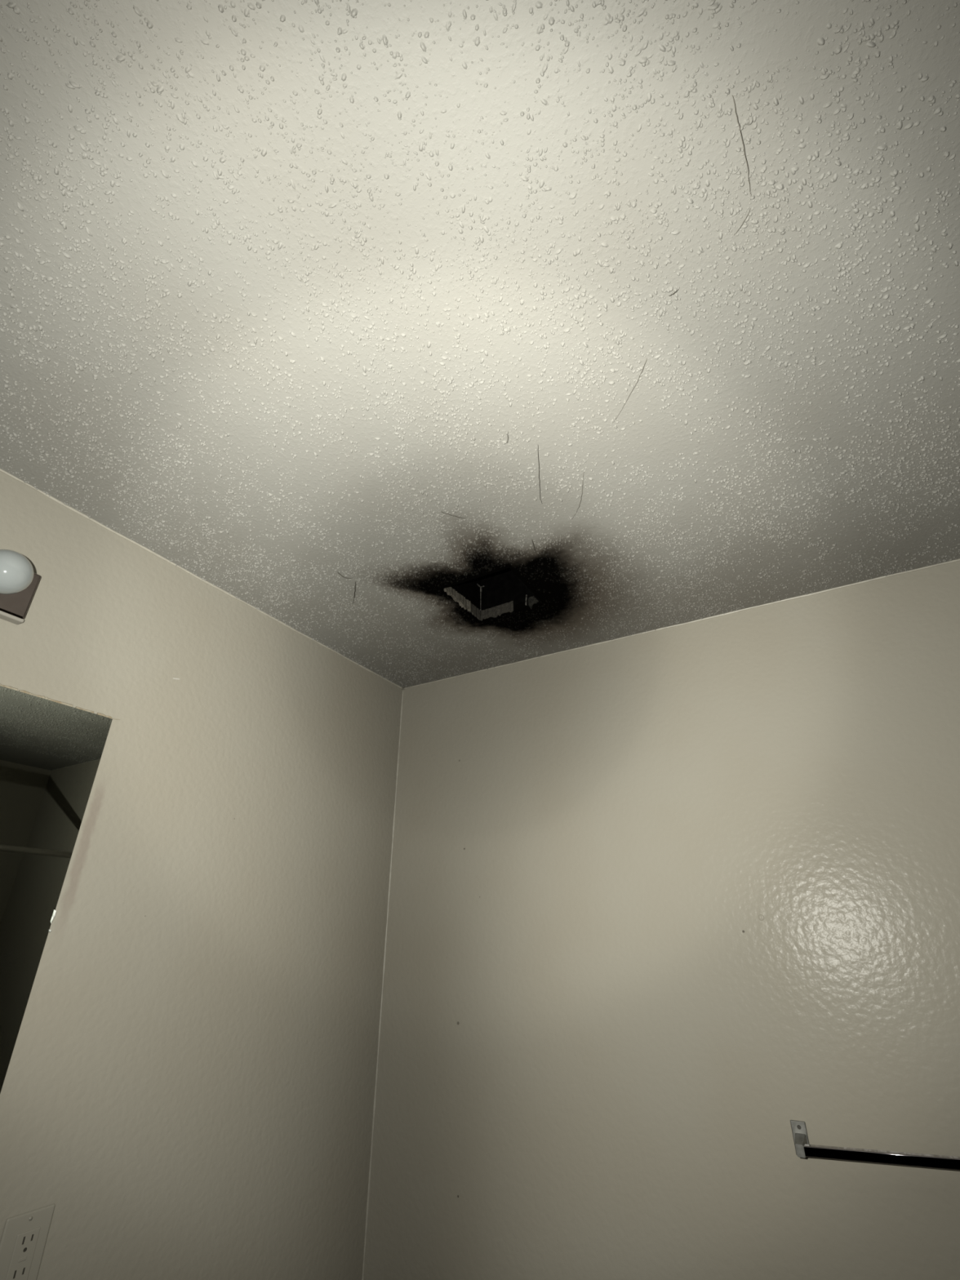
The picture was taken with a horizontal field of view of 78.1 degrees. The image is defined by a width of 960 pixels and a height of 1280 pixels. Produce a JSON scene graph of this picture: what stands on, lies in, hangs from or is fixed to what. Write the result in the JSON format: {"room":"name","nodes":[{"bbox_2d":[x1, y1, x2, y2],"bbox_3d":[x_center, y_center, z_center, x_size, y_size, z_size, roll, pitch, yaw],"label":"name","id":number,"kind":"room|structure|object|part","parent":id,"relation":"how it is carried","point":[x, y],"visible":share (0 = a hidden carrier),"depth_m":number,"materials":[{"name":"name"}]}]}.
{"room":"damaged room","nodes":[
{"label":"damaged room","id":0,"kind":"room"},
{"bbox_2d":[0,471,402,1279],"bbox_3d":[-1.000,0.759,0.624,0.100,2.440,2.850,-15,-30,27],"label":"wall","id":1,"kind":"structure","parent":0,"point":[188,1084],"depth_m":1.30,"materials":[{"name":"paint"}]},
{"bbox_2d":[0,549,40,624],"bbox_3d":[-0.978,-0.207,0.891,0.130,0.104,0.606,-15,-30,27],"label":"vanity light","id":2,"kind":"object","parent":1,"relation":"attached to","point":[19,583],"visible":1,"depth_m":1.06,"materials":[{"name":"white glass"}]},
{"bbox_3d":[-0.843,-0.121,1.052,0.080,0.080,0.080,-15,-30,27],"label":"globe bulb","id":3,"kind":"part","parent":2,"relation":"part of","materials":[{"name":"white glass"}]},
{"bbox_3d":[-1.024,-0.198,0.915,0.025,0.098,0.604,-15,-30,27],"label":"plate","id":4,"kind":"part","parent":2,"relation":"part of","materials":[{"name":"silver metal"}]},
{"bbox_2d":[0,1203,54,1279],"bbox_3d":[-0.723,0.972,0.929,0.008,0.115,0.072,-15,-30,27],"label":"wall outlet","id":5,"kind":"object","parent":1,"relation":"attached to","point":[24,1237],"visible":1,"depth_m":0.94,"materials":[{"name":"grey plastic"}]},
{"bbox_2d":[5,1226,40,1279],"bbox_3d":[-0.720,0.973,0.930,0.004,0.067,0.034,-15,-30,27],"label":"receptacle","id":6,"kind":"object","parent":5,"relation":"attached to","point":[23,1246],"depth_m":0.93,"materials":[{"name":"grey plastic"}]},
{"bbox_2d":[0,683,119,1092],"bbox_3d":[-1.014,0.299,0.705,0.008,0.734,0.996,-15,-30,27],"label":"wall mirror","id":7,"kind":"object","parent":1,"relation":"attached to","point":[51,750],"visible":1,"depth_m":1.08,"materials":[{"name":"clear glass"}]},
{"bbox_2d":[0,468,403,689],"bbox_3d":[-0.938,-0.331,1.171,0.008,0.009,2.600,-15,-30,27],"label":"trim","id":8,"kind":"structure","parent":1,"relation":"attached to","point":[56,500],"depth_m":1.45,"materials":[{"name":"beige paint"}]},
{"bbox_2d":[361,688,404,1279],"bbox_3d":[-0.288,1.267,1.619,0.008,2.440,0.009,7,-28,-13],"label":"trim","id":9,"kind":"structure","parent":1,"relation":"attached to","point":[397,764],"depth_m":1.71,"materials":[{"name":"beige paint"}]},
{"bbox_2d":[0,0,959,688],"bbox_3d":[0.093,-0.617,0.607,2.620,0.021,2.850,-15,-30,27],"label":"ceiling","id":10,"kind":"structure","parent":0,"point":[286,286],"depth_m":0.84,"materials":[{"name":"paint"}]},
{"bbox_2d":[444,568,542,621],"bbox_3d":[0.037,-0.197,1.621,0.198,0.204,0.196,-15,-30,27],"label":"exhaust fan housing","id":11,"kind":"object","parent":10,"relation":"attached to","point":[494,594],"visible":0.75,"depth_m":1.69,"materials":[{"name":"metal"}]},
{"bbox_2d":[537,447,542,502],"bbox_3d":[0.117,-0.322,1.170,0.004,0.005,0.168,-3,-27,7],"label":"thread","id":12,"kind":"object","parent":10,"relation":"attached to","point":[538,447],"visible":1,"depth_m":1.16,"materials":[{"name":"grey fabric"}]},
{"bbox_2d":[616,360,646,417],"bbox_3d":[0.252,-0.414,0.987,0.003,0.004,0.126,5,-27,-10],"label":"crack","id":13,"kind":"object","parent":10,"relation":"attached to","point":[646,360],"visible":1,"depth_m":0.97,"materials":[{"name":"grey"}]},
{"bbox_2d":[732,95,751,199],"bbox_3d":[0.305,-0.566,0.686,0.003,0.004,0.119,-15,-31,28],"label":"thread","id":14,"kind":"object","parent":10,"relation":"attached to","point":[732,95],"visible":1,"depth_m":0.68,"materials":[{"name":"grey fabric"}]},
{"bbox_2d":[364,560,959,1279],"bbox_3d":[0.781,1.015,1.111,2.420,2.440,0.100,-15,-30,27],"label":"wall","id":15,"kind":"structure","parent":0,"point":[597,1054],"depth_m":1.40,"materials":[{"name":"paint"}]},
{"bbox_2d":[403,558,959,688],"bbox_3d":[0.753,-0.090,1.627,2.400,0.009,0.008,-15,-30,27],"label":"trim","id":16,"kind":"structure","parent":15,"relation":"attached to","point":[956,560],"depth_m":1.68,"materials":[{"name":"beige paint"}]},
{"bbox_2d":[790,1120,959,1170],"bbox_3d":[0.874,0.886,1.008,0.630,0.083,0.066,-15,-30,27],"label":"towel bar","id":17,"kind":"object","parent":15,"relation":"attached to","point":[803,1148],"visible":1,"depth_m":1.07,"materials":[{"name":"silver metal"}]},
{"bbox_3d":[0.629,0.978,1.162,0.027,0.055,0.005,-15,-30,27],"label":"wall plate","id":18,"kind":"part","parent":17,"relation":"part of","materials":[{"name":"silver metal"}]},
{"bbox_3d":[0.614,0.972,1.133,0.020,0.032,0.062,-15,-30,27],"label":"arm","id":19,"kind":"part","parent":17,"relation":"part of","materials":[{"name":"silver metal"}]}
]}

